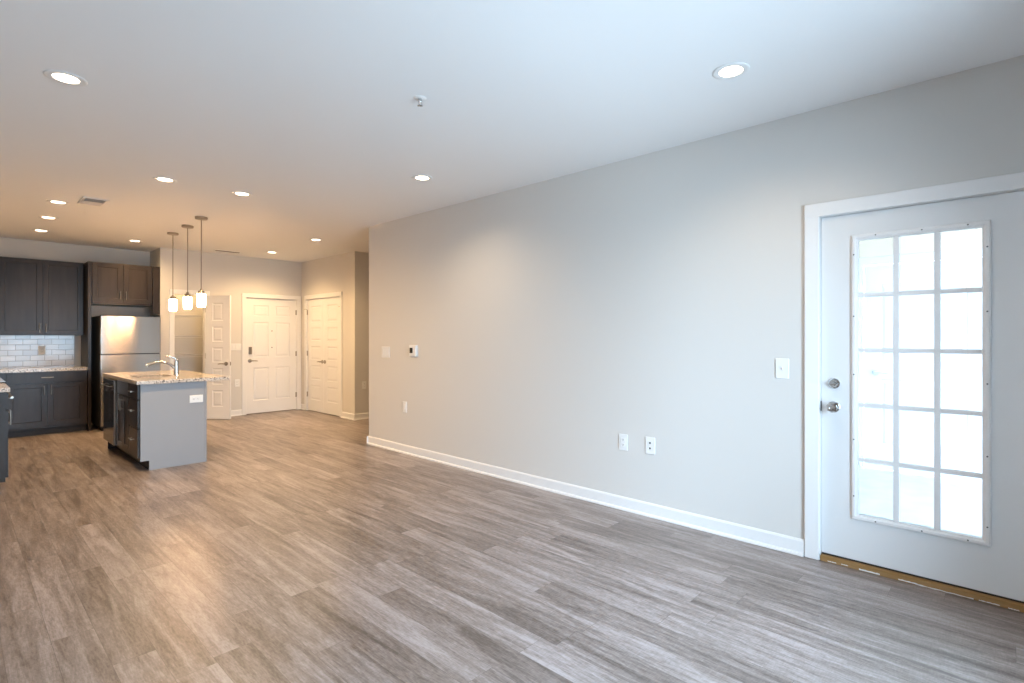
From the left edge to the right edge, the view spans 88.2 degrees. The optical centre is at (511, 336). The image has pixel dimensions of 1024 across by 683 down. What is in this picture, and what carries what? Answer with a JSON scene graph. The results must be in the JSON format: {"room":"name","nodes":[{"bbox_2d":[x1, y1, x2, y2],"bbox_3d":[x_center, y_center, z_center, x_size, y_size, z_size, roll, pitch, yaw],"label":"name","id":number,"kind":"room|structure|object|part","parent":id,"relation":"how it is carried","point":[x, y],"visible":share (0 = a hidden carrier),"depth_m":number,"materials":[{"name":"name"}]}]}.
{"room":"empty living room","nodes":[
{"label":"empty living room","id":0,"kind":"room"},
{"bbox_2d":[0,237,149,424],"bbox_3d":[-6.841,-0.015,7.774,0.120,2.743,2.525,0,0,43],"label":"wall","id":1,"kind":"structure","parent":0,"point":[9,247],"depth_m":8.00,"materials":[{"name":"white paint"}]},
{"bbox_2d":[0,335,73,367],"bbox_3d":[-7.124,0.213,7.379,0.008,0.459,1.558,0,0,43],"label":"backsplash","id":2,"kind":"structure","parent":1,"relation":"attached to","point":[16,351],"depth_m":7.63,"materials":[{"name":"tile"}]},
{"bbox_2d":[38,346,44,354],"bbox_3d":[-6.833,0.202,7.674,0.010,0.128,0.080,0,0,43],"label":"wall outlet","id":3,"kind":"object","parent":2,"relation":"attached to","point":[41,349],"visible":1,"depth_m":7.67,"materials":[{"name":"beige plastic"}]},
{"bbox_2d":[0,256,83,334],"bbox_3d":[-6.724,-0.551,7.545,0.363,1.066,0.908,0,0,43],"label":"upper cabinet","id":4,"kind":"object","parent":1,"relation":"attached to","point":[38,297],"visible":1,"depth_m":7.43,"materials":[{"name":"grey wood"}]},
{"bbox_3d":[-6.777,-0.551,7.289,0.018,1.046,0.438,0,0,43],"label":"door","id":5,"kind":"part","parent":4,"relation":"part of","materials":[{"name":"grey wood"}]},
{"bbox_3d":[-6.471,-0.551,7.613,0.018,1.046,0.438,0,0,43],"label":"door","id":6,"kind":"part","parent":4,"relation":"part of","materials":[{"name":"grey wood"}]},
{"bbox_2d":[91,262,151,307],"bbox_3d":[-6.021,-0.777,8.087,0.643,0.613,0.745,0,0,43],"label":"upper cabinet","id":7,"kind":"object","parent":1,"relation":"attached to","point":[112,284],"visible":1,"depth_m":7.88,"materials":[{"name":"brown wood"}]},
{"bbox_3d":[-5.945,-0.789,7.764,0.018,0.569,0.358,0,0,43],"label":"door","id":8,"kind":"part","parent":7,"relation":"part of","materials":[{"name":"brown wood"}]},
{"bbox_3d":[-5.694,-0.789,8.031,0.018,0.569,0.358,0,0,43],"label":"door","id":9,"kind":"part","parent":7,"relation":"part of","materials":[{"name":"brown wood"}]},
{"bbox_2d":[152,266,159,314],"bbox_3d":[-5.530,-0.714,8.205,0.020,0.741,0.096,0,0,43],"label":"board","id":10,"kind":"object","parent":7,"relation":"attached to","point":[155,270],"visible":1,"depth_m":8.20,"materials":[{"name":"brown wood"}]},
{"bbox_2d":[150,249,157,316],"bbox_3d":[-5.840,-0.015,8.634,0.860,2.743,0.100,0,0,43],"label":"wall partition","id":11,"kind":"structure","parent":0,"point":[153,254],"depth_m":8.50,"materials":[{"name":"white paint"}]},
{"bbox_2d":[103,370,228,384],"bbox_3d":[-4.045,0.462,6.124,1.685,0.038,0.850,0,0,43],"label":"countertop","id":12,"kind":"structure","parent":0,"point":[144,377],"depth_m":5.84,"materials":[{"name":"stone"}]},
{"bbox_2d":[145,355,179,374],"bbox_3d":[-3.985,0.329,6.024,0.066,0.225,0.335,0,0,43],"label":"faucet","id":13,"kind":"object","parent":12,"relation":"on","point":[175,366],"visible":1,"depth_m":6.09,"materials":[{"name":"silver metal"}]},
{"bbox_3d":[-3.972,0.328,6.037,0.032,0.100,0.226,0,0,43],"label":"spout","id":14,"kind":"part","parent":13,"relation":"part of","materials":[{"name":"silver metal"}]},
{"bbox_2d":[174,294,202,372],"bbox_3d":[-5.449,-0.015,9.100,0.930,2.743,1.115,0,0,43],"label":"wall","id":15,"kind":"structure","parent":0,"point":[185,325],"depth_m":9.32,"materials":[{"name":"white paint"}]},
{"bbox_2d":[174,335,202,337],"bbox_3d":[-5.564,0.003,9.140,0.465,0.048,1.005,0,0,43],"label":"wire shelf","id":16,"kind":"object","parent":15,"relation":"attached to","point":[174,335],"visible":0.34,"depth_m":8.92,"materials":[{"name":"white metal"}]},
{"bbox_2d":[174,354,202,356],"bbox_3d":[-5.564,0.330,9.140,0.465,0.048,1.005,0,0,43],"label":"wire shelf","id":17,"kind":"object","parent":15,"relation":"attached to","point":[174,354],"visible":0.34,"depth_m":9.04,"materials":[{"name":"white metal"}]},
{"bbox_2d":[174,315,202,317],"bbox_3d":[-5.564,-0.343,9.140,0.465,0.048,1.005,0,0,43],"label":"wire shelf","id":18,"kind":"object","parent":15,"relation":"attached to","point":[200,316],"visible":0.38,"depth_m":9.04,"materials":[{"name":"white"}]},
{"bbox_2d":[158,248,300,409],"bbox_3d":[-4.748,-0.015,9.086,0.110,2.743,2.255,0,0,43],"label":"wall","id":19,"kind":"structure","parent":0,"point":[222,274],"depth_m":8.99,"materials":[{"name":"white paint"}]},
{"bbox_2d":[169,289,209,372],"bbox_3d":[-5.234,0.304,8.556,0.129,2.106,0.577,0,0,43],"label":"door frame","id":20,"kind":"structure","parent":19,"relation":"attached to","point":[175,291],"depth_m":8.36,"materials":[{"name":"white wood"}]},
{"bbox_2d":[205,295,230,418],"bbox_3d":[-4.824,0.340,8.623,0.465,2.019,0.097,0,0,7],"label":"door","id":21,"kind":"structure","parent":19,"relation":"in","point":[218,308],"depth_m":8.63,"materials":[{"name":"white wood"}]},
{"bbox_2d":[231,344,240,349],"bbox_3d":[-4.716,0.179,9.032,0.010,0.117,0.165,0,0,43],"label":"light switch","id":22,"kind":"object","parent":19,"relation":"attached to","point":[233,346],"visible":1,"depth_m":9.03,"materials":[{"name":"white plastic"}]},
{"bbox_2d":[231,409,241,416],"bbox_3d":[-4.698,1.307,9.039,0.027,0.100,2.255,0,0,43],"label":"baseboard","id":23,"kind":"structure","parent":19,"relation":"attached to","point":[233,412],"depth_m":9.03,"materials":[{"name":"white wood"}]},
{"bbox_2d":[235,379,239,386],"bbox_3d":[-4.706,0.797,9.043,0.010,0.128,0.080,0,0,43],"label":"wall outlet","id":24,"kind":"object","parent":19,"relation":"attached to","point":[237,381],"visible":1,"depth_m":9.04,"materials":[{"name":"white plastic"}]},
{"bbox_2d":[246,298,296,413],"bbox_3d":[-4.298,0.338,9.492,0.106,2.019,0.910,0,0,43],"label":"door","id":25,"kind":"structure","parent":19,"relation":"in","point":[271,353],"depth_m":9.47,"materials":[{"name":"white wood"}]},
{"bbox_2d":[242,293,300,414],"bbox_3d":[-4.337,0.303,9.510,0.129,2.108,1.036,0,0,43],"label":"door frame","id":26,"kind":"structure","parent":19,"relation":"attached to","point":[244,295],"depth_m":9.54,"materials":[{"name":"white wood"}]},
{"bbox_2d":[301,251,360,413],"bbox_3d":[-3.246,-0.015,9.296,2.010,2.743,0.110,0,0,43],"label":"wall","id":27,"kind":"structure","parent":0,"point":[341,272],"depth_m":8.77,"materials":[{"name":"white paint"}]},
{"bbox_2d":[304,297,339,415],"bbox_3d":[-3.330,0.338,9.301,1.284,2.019,0.097,0,0,43],"label":"door","id":28,"kind":"structure","parent":27,"relation":"in","point":[323,314],"depth_m":9.31,"materials":[{"name":"white wood"}]},
{"bbox_2d":[304,291,341,416],"bbox_3d":[-3.300,0.302,9.334,1.358,2.110,0.129,0,0,43],"label":"door frame","id":29,"kind":"structure","parent":27,"relation":"attached to","point":[334,294],"depth_m":9.43,"materials":[{"name":"white wood"}]},
{"bbox_2d":[301,404,354,419],"bbox_3d":[-3.238,1.307,9.195,1.900,0.100,0.027,0,0,43],"label":"baseboard","id":30,"kind":"structure","parent":27,"relation":"attached to","point":[345,415],"depth_m":8.71,"materials":[{"name":"white wood"}]},
{"bbox_2d":[361,252,368,412],"bbox_3d":[-1.351,-0.015,9.923,0.110,2.743,3.400,0,0,43],"label":"wall","id":31,"kind":"structure","parent":0,"point":[364,256],"depth_m":8.71,"materials":[{"name":"white paint"}]},
{"bbox_2d":[354,412,368,419],"bbox_3d":[-1.380,1.307,9.793,0.027,0.100,3.430,0,0,43],"label":"baseboard","id":32,"kind":"structure","parent":31,"relation":"attached to","point":[360,416],"depth_m":8.64,"materials":[{"name":"white wood"}]},
{"bbox_2d":[362,381,365,388],"bbox_3d":[-2.431,0.798,8.687,0.010,0.128,0.080,0,0,43],"label":"wall outlet","id":33,"kind":"object","parent":31,"relation":"attached to","point":[363,382],"visible":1,"depth_m":8.68,"materials":[{"name":"white plastic"}]},
{"bbox_2d":[0,409,1023,682],"bbox_3d":[-1.278,1.417,5.974,11.550,0.120,9.050,0,0,43],"label":"floor","id":34,"kind":"structure","parent":0,"point":[302,549],"depth_m":2.81,"materials":[{"name":"brown wood"}]},
{"bbox_2d":[0,392,10,482],"bbox_3d":[-4.809,0.919,4.586,0.660,0.876,0.664,0,0,43],"label":"base cabinet","id":35,"kind":"object","parent":34,"relation":"on","point":[4,397],"visible":0.98,"depth_m":4.56,"materials":[{"name":"grey wood"}]},
{"bbox_2d":[0,383,9,391],"bbox_3d":[-4.814,0.462,4.575,0.677,0.038,0.640,0,0,43],"label":"countertop","id":36,"kind":"structure","parent":35,"relation":"on","point":[3,387],"depth_m":4.57,"materials":[{"name":"stone"}]},
{"bbox_3d":[-4.612,0.561,4.796,0.636,0.141,0.018,0,0,43],"label":"drawer","id":37,"kind":"part","parent":35,"relation":"part of","materials":[{"name":"grey wood"}]},
{"bbox_3d":[-4.494,0.933,4.686,0.314,0.577,0.018,0,0,43],"label":"door","id":38,"kind":"part","parent":35,"relation":"part of","materials":[{"name":"grey wood"}]},
{"bbox_2d":[0,378,13,398],"bbox_3d":[-5.316,0.896,5.096,0.759,0.922,0.701,0,0,43],"label":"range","id":39,"kind":"object","parent":34,"relation":"on","point":[1,379],"visible":0.16,"depth_m":5.16,"materials":[{"name":"black"}]},
{"bbox_2d":[0,370,86,437],"bbox_3d":[-6.620,0.919,7.450,0.643,0.876,0.912,0,0,43],"label":"base cabinet","id":40,"kind":"object","parent":34,"relation":"on","point":[48,402],"visible":0.96,"depth_m":7.28,"materials":[{"name":"grey wood"}]},
{"bbox_3d":[-6.543,0.933,7.128,0.018,0.577,0.398,0,0,43],"label":"door","id":41,"kind":"part","parent":40,"relation":"part of","materials":[{"name":"grey wood"}]},
{"bbox_3d":[-6.404,0.561,7.276,0.018,0.141,0.805,0,0,43],"label":"drawer","id":42,"kind":"part","parent":40,"relation":"part of","materials":[{"name":"grey wood"}]},
{"bbox_3d":[-6.264,0.933,7.425,0.018,0.577,0.397,0,0,43],"label":"door","id":43,"kind":"part","parent":40,"relation":"part of","materials":[{"name":"grey wood"}]},
{"bbox_2d":[81,261,90,430],"bbox_3d":[-6.305,0.136,7.814,0.604,2.440,0.038,0,0,43],"label":"end panel","id":44,"kind":"object","parent":34,"relation":"on","point":[86,338],"visible":0.64,"depth_m":7.62,"materials":[{"name":"brown wood"}]},
{"bbox_2d":[101,377,126,454],"bbox_3d":[-4.502,0.923,6.353,0.596,0.868,0.642,0,0,43],"label":"dishwasher","id":45,"kind":"object","parent":34,"relation":"on","point":[110,393],"visible":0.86,"depth_m":6.08,"materials":[{"name":"black"}]},
{"bbox_3d":[-4.675,0.864,6.170,0.594,0.737,0.063,0,0,43],"label":"door","id":46,"kind":"part","parent":45,"relation":"part of","materials":[{"name":"silver metal"}]},
{"bbox_2d":[91,315,160,430],"bbox_3d":[-5.889,0.523,8.042,0.800,1.668,0.736,0,0,43],"label":"refrigerator","id":47,"kind":"object","parent":34,"relation":"on","point":[118,343],"visible":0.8,"depth_m":7.75,"materials":[{"name":"silver metal"}]},
{"bbox_3d":[-5.860,0.512,7.516,0.024,0.450,0.010,0,0,43],"label":"handle","id":48,"kind":"part","parent":47,"relation":"part of","materials":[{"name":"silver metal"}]},
{"bbox_3d":[-5.619,0.772,7.792,0.063,1.019,0.730,0,0,43],"label":"fridge door","id":49,"kind":"part","parent":47,"relation":"part of","materials":[{"name":"silver metal"}]},
{"bbox_3d":[-5.619,-0.022,7.792,0.063,0.542,0.730,0,0,43],"label":"freezer door","id":50,"kind":"part","parent":47,"relation":"part of","materials":[{"name":"silver metal"}]},
{"bbox_2d":[117,380,139,463],"bbox_3d":[-4.057,0.919,5.957,0.582,0.876,0.619,0,0,43],"label":"base cabinet","id":51,"kind":"object","parent":34,"relation":"on","point":[123,397],"visible":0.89,"depth_m":5.73,"materials":[{"name":"grey wood"}]},
{"bbox_3d":[-4.343,0.933,5.862,0.280,0.577,0.018,0,0,43],"label":"door","id":52,"kind":"part","parent":51,"relation":"part of","materials":[{"name":"brown wood"}]},
{"bbox_3d":[-4.239,0.561,5.764,0.566,0.141,0.018,0,0,43],"label":"false drawer","id":53,"kind":"part","parent":51,"relation":"part of","materials":[{"name":"brown wood"}]},
{"bbox_3d":[-4.135,0.933,5.666,0.280,0.577,0.018,0,0,43],"label":"door","id":54,"kind":"part","parent":51,"relation":"part of","materials":[{"name":"brown wood"}]},
{"bbox_2d":[128,383,148,469],"bbox_3d":[-3.705,0.919,5.626,0.382,0.876,0.619,0,0,43],"label":"base cabinet","id":55,"kind":"object","parent":34,"relation":"on","point":[134,390],"visible":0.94,"depth_m":5.39,"materials":[{"name":"grey wood"}]},
{"bbox_3d":[-3.885,1.079,5.431,0.370,0.285,0.018,0,0,43],"label":"drawer","id":56,"kind":"part","parent":55,"relation":"part of","materials":[{"name":"brown wood"}]},
{"bbox_3d":[-3.885,0.785,5.431,0.370,0.280,0.018,0,0,43],"label":"drawer","id":57,"kind":"part","parent":55,"relation":"part of","materials":[{"name":"brown wood"}]},
{"bbox_3d":[-3.885,0.561,5.431,0.370,0.141,0.018,0,0,43],"label":"drawer","id":58,"kind":"part","parent":55,"relation":"part of","materials":[{"name":"brown wood"}]},
{"bbox_2d":[108,381,206,469],"bbox_3d":[-4.107,0.919,6.064,1.626,0.876,0.598,0,0,43],"label":"panel","id":59,"kind":"object","parent":34,"relation":"on","point":[173,429],"visible":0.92,"depth_m":5.50,"materials":[{"name":"grey"}]},
{"bbox_3d":[-3.324,0.919,5.725,0.020,0.876,0.020,0,0,43],"label":"corner trim","id":60,"kind":"part","parent":59,"relation":"part of","materials":[{"name":"grey"}]},
{"bbox_2d":[190,395,202,402],"bbox_3d":[-3.379,0.667,5.652,0.010,0.080,0.128,0,0,43],"label":"wall outlet","id":61,"kind":"object","parent":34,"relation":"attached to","point":[193,398],"visible":1,"depth_m":5.65,"materials":[{"name":"white plastic"}]},
{"bbox_2d":[820,554,1023,612],"bbox_3d":[2.251,1.339,2.946,0.905,0.034,0.165,0,0,43],"label":"threshold","id":62,"kind":"object","parent":34,"relation":"on","point":[957,591],"visible":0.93,"depth_m":2.85,"materials":[{"name":"brown wood"}]},
{"bbox_3d":[-6.303,0.919,5.993,1.895,0.876,0.664,0,0,43],"label":"base cabinet","id":63,"kind":"object","parent":34,"relation":"on","visible":0},
{"bbox_2d":[0,366,87,372],"bbox_3d":[-6.189,0.462,6.553,2.500,0.038,1.636,0,0,43],"label":"countertop","id":64,"kind":"structure","parent":63,"relation":"on","point":[57,368],"depth_m":7.31,"materials":[{"name":"stone"}]},
{"bbox_2d":[0,0,1023,261],"bbox_3d":[-1.278,-1.441,5.974,11.550,0.130,9.050,0,0,43],"label":"ceiling","id":65,"kind":"structure","parent":0,"point":[309,109],"depth_m":2.99,"materials":[{"name":"white paint"}]},
{"bbox_2d":[32,229,49,231],"bbox_3d":[-6.160,-1.383,6.907,0.182,0.006,0.182,0,0,43],"label":"recessed light","id":66,"kind":"object","parent":65,"relation":"in","point":[37,230],"visible":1,"depth_m":6.89,"materials":[{"name":"white"}]},
{"bbox_2d":[38,216,58,219],"bbox_3d":[-5.402,-1.383,6.152,0.182,0.006,0.182,0,0,43],"label":"recessed light","id":67,"kind":"object","parent":65,"relation":"in","point":[43,217],"visible":1,"depth_m":6.14,"materials":[{"name":"white plastic"}]},
{"bbox_2d":[46,200,69,204],"bbox_3d":[-4.681,-1.383,5.445,0.182,0.006,0.182,0,0,43],"label":"recessed light","id":68,"kind":"object","parent":65,"relation":"in","point":[49,201],"visible":1,"depth_m":5.45,"materials":[{"name":"white plastic"}]},
{"bbox_2d":[43,70,87,86],"bbox_3d":[-2.391,-1.383,2.832,0.182,0.006,0.182,0,0,43],"label":"recessed light","id":69,"kind":"object","parent":65,"relation":"in","point":[63,77],"visible":1,"depth_m":2.83,"materials":[{"name":"white"}]},
{"bbox_2d":[77,196,109,206],"bbox_3d":[-4.292,-1.379,5.413,0.356,0.013,0.210,0,0,43],"label":"ceiling vent","id":70,"kind":"object","parent":65,"relation":"in","point":[84,200],"visible":1,"depth_m":5.39,"materials":[{"name":"white plastic"}]},
{"bbox_2d":[153,176,176,182],"bbox_3d":[-3.062,-1.383,4.660,0.182,0.006,0.182,0,0,43],"label":"recessed light","id":71,"kind":"object","parent":65,"relation":"in","point":[157,178],"visible":1,"depth_m":4.65,"materials":[{"name":"white plastic"}]},
{"bbox_2d":[167,232,178,310],"bbox_3d":[-4.537,-0.865,7.064,0.132,1.042,0.132,0,0,43],"label":"pendant light","id":72,"kind":"object","parent":65,"relation":"hanging from","point":[172,301],"visible":1,"depth_m":7.04,"materials":[{"name":"white glass"}]},
{"bbox_3d":[-4.537,-0.955,7.064,0.011,0.802,0.011,0,0,43],"label":"rod","id":73,"kind":"part","parent":72,"relation":"part of","materials":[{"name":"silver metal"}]},
{"bbox_3d":[-4.537,-0.421,7.064,0.095,0.154,0.095,0,0,43],"label":"lamp shade","id":74,"kind":"part","parent":72,"relation":"part of","materials":[{"name":"white glass"}]},
{"bbox_2d":[181,225,193,308],"bbox_3d":[-4.057,-0.865,6.603,0.132,1.042,0.132,0,0,43],"label":"pendant light","id":75,"kind":"object","parent":65,"relation":"hanging from","point":[187,299],"visible":1,"depth_m":6.58,"materials":[{"name":"white glass"}]},
{"bbox_3d":[-4.057,-0.421,6.603,0.095,0.154,0.095,0,0,43],"label":"lamp shade","id":76,"kind":"part","parent":75,"relation":"part of","materials":[{"name":"white glass"}]},
{"bbox_3d":[-4.057,-0.955,6.603,0.011,0.802,0.011,0,0,43],"label":"rod","id":77,"kind":"part","parent":75,"relation":"part of","materials":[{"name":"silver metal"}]},
{"bbox_2d":[195,216,207,306],"bbox_3d":[-3.609,-0.865,6.134,0.132,1.042,0.132,0,0,43],"label":"pendant light","id":78,"kind":"object","parent":65,"relation":"hanging from","point":[201,296],"visible":1,"depth_m":6.11,"materials":[{"name":"white glass"}]},
{"bbox_3d":[-3.609,-0.421,6.134,0.095,0.154,0.095,0,0,43],"label":"lamp shade","id":79,"kind":"part","parent":78,"relation":"part of","materials":[{"name":"white glass"}]},
{"bbox_3d":[-3.609,-0.955,6.134,0.011,0.802,0.011,0,0,43],"label":"rod","id":80,"kind":"part","parent":78,"relation":"part of","materials":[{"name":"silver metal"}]},
{"bbox_2d":[213,249,241,252],"bbox_3d":[-4.618,-1.381,8.576,0.110,0.010,0.400,0,0,43],"label":"ceiling vent","id":81,"kind":"object","parent":65,"relation":"in","point":[215,249],"visible":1,"depth_m":8.56,"materials":[{"name":"white plastic"}]},
{"bbox_2d":[231,191,251,196],"bbox_3d":[-2.621,-1.383,5.125,0.182,0.006,0.182,0,0,43],"label":"recessed light","id":82,"kind":"object","parent":65,"relation":"in","point":[238,193],"visible":1,"depth_m":5.11,"materials":[{"name":"white plastic"}]},
{"bbox_2d":[414,95,425,106],"bbox_3d":[-0.534,-1.362,3.068,0.074,0.048,0.074,0,0,43],"label":"sprinkler","id":83,"kind":"object","parent":65,"relation":"attached to","point":[419,98],"visible":1,"depth_m":3.06,"materials":[{"name":"white plastic"}]},
{"bbox_2d":[412,175,432,180],"bbox_3d":[-0.783,-1.383,4.610,0.182,0.006,0.182,0,0,43],"label":"recessed light","id":84,"kind":"object","parent":65,"relation":"in","point":[415,177],"visible":1,"depth_m":4.59,"materials":[{"name":"white plastic"}]},
{"bbox_2d":[712,62,749,79],"bbox_3d":[1.143,-1.383,2.757,0.182,0.006,0.182,0,0,43],"label":"recessed light","id":85,"kind":"object","parent":65,"relation":"in","point":[734,70],"visible":1,"depth_m":2.75,"materials":[{"name":"white plastic"}]},
{"bbox_2d":[369,55,1023,538],"bbox_3d":[2.056,-0.015,6.044,6.490,2.743,4.380,0,0,43],"label":"wall","id":86,"kind":"structure","parent":0,"point":[658,295],"depth_m":3.95,"materials":[{"name":"white paint"}]},
{"bbox_2d":[382,346,389,357],"bbox_3d":[-1.535,0.189,6.408,0.172,0.135,0.010,0,0,43],"label":"light switch","id":87,"kind":"object","parent":86,"relation":"attached to","point":[385,350],"visible":1,"depth_m":6.40,"materials":[{"name":"white plastic"}]},
{"bbox_2d":[403,401,406,412],"bbox_3d":[-1.249,0.820,6.139,0.080,0.128,0.010,0,0,43],"label":"wall outlet","id":88,"kind":"object","parent":86,"relation":"attached to","point":[404,402],"visible":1,"depth_m":6.13,"materials":[{"name":"white plastic"}]},
{"bbox_2d":[409,345,417,356],"bbox_3d":[-1.123,0.163,6.007,0.132,0.132,0.031,0,0,43],"label":"thermostat","id":89,"kind":"object","parent":86,"relation":"attached to","point":[413,349],"visible":1,"depth_m":5.98,"materials":[{"name":"white plastic"}]},
{"bbox_2d":[367,436,803,556],"bbox_3d":[1.454,1.307,6.523,4.982,0.100,4.307,0,0,43],"label":"baseboard","id":90,"kind":"structure","parent":86,"relation":"attached to","point":[772,540],"depth_m":4.14,"materials":[{"name":"white wood"}]},
{"bbox_2d":[619,433,627,450],"bbox_3d":[0.872,0.829,4.143,0.080,0.128,0.010,0,0,43],"label":"wall outlet","id":91,"kind":"object","parent":86,"relation":"attached to","point":[623,438],"visible":1,"depth_m":4.14,"materials":[{"name":"white plastic"}]},
{"bbox_2d":[645,437,654,454],"bbox_3d":[1.042,0.823,3.983,0.080,0.128,0.010,0,0,43],"label":"outlet","id":92,"kind":"object","parent":86,"relation":"attached to","point":[649,441],"visible":1,"depth_m":3.98,"materials":[{"name":"white plastic"}]},
{"bbox_2d":[775,358,788,378],"bbox_3d":[1.710,0.203,3.346,0.080,0.128,0.021,0,0,43],"label":"light switch","id":93,"kind":"object","parent":86,"relation":"attached to","point":[781,364],"visible":1,"depth_m":3.35,"materials":[{"name":"white plastic"}]},
{"bbox_2d":[804,172,1023,559],"bbox_3d":[2.250,0.275,2.944,1.078,2.165,0.169,0,0,43],"label":"door frame","id":94,"kind":"structure","parent":86,"relation":"attached to","point":[813,213],"depth_m":3.21,"materials":[{"name":"white wood"}]},
{"bbox_2d":[821,191,1023,603],"bbox_3d":[2.204,0.300,2.898,0.910,2.042,0.112,0,0,43],"label":"door","id":95,"kind":"structure","parent":86,"relation":"in","point":[992,564],"depth_m":2.86,"materials":[{"name":"white"}]},
{"bbox_3d":[1.909,0.422,3.145,0.066,0.066,0.067,0,0,43],"label":"knob","id":96,"kind":"part","parent":95,"relation":"part of","materials":[{"name":"silver metal"}]},
{"bbox_3d":[2.219,0.238,2.898,0.609,1.667,0.026,0,0,43],"label":"lite frame","id":97,"kind":"part","parent":95,"relation":"part of","materials":[{"name":"white"}]},
{"bbox_2d":[859,467,981,536],"bbox_3d":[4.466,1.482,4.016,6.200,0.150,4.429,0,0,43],"label":"window panes","id":98,"kind":"structure","parent":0,"point":[961,501],"depth_m":4.56,"materials":[{"name":"glass"}]},
{"bbox_2d":[859,248,981,467],"bbox_3d":[4.633,0.282,4.923,5.200,2.250,0.120,0,0,43],"label":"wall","id":99,"kind":"structure","parent":0,"point":[973,252],"depth_m":5.66,"materials":[{"name":"white"}]},
{"bbox_2d":[864,257,981,482],"bbox_3d":[4.136,0.322,5.324,0.985,2.150,0.107,0,0,43],"label":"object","id":100,"kind":"structure","parent":99,"relation":"in","point":[961,313],"depth_m":5.32,"materials":[{"name":"white"}]},
{"bbox_3d":[3.865,0.377,5.548,0.149,0.066,0.062,0,0,43],"label":"lever handle","id":101,"kind":"part","parent":100,"relation":"part of","materials":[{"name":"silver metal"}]},
{"bbox_3d":[3.629,-0.093,3.856,5.200,3.000,3.049,0,0,43],"label":"wall","id":102,"kind":"structure","parent":0,"visible":0},
{"bbox_2d":[859,228,981,257],"bbox_3d":[4.626,-1.175,4.915,5.200,0.665,0.140,0,0,43],"label":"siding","id":103,"kind":"object","parent":102,"relation":"attached to","point":[969,238],"depth_m":5.30,"materials":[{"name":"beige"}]}
]}

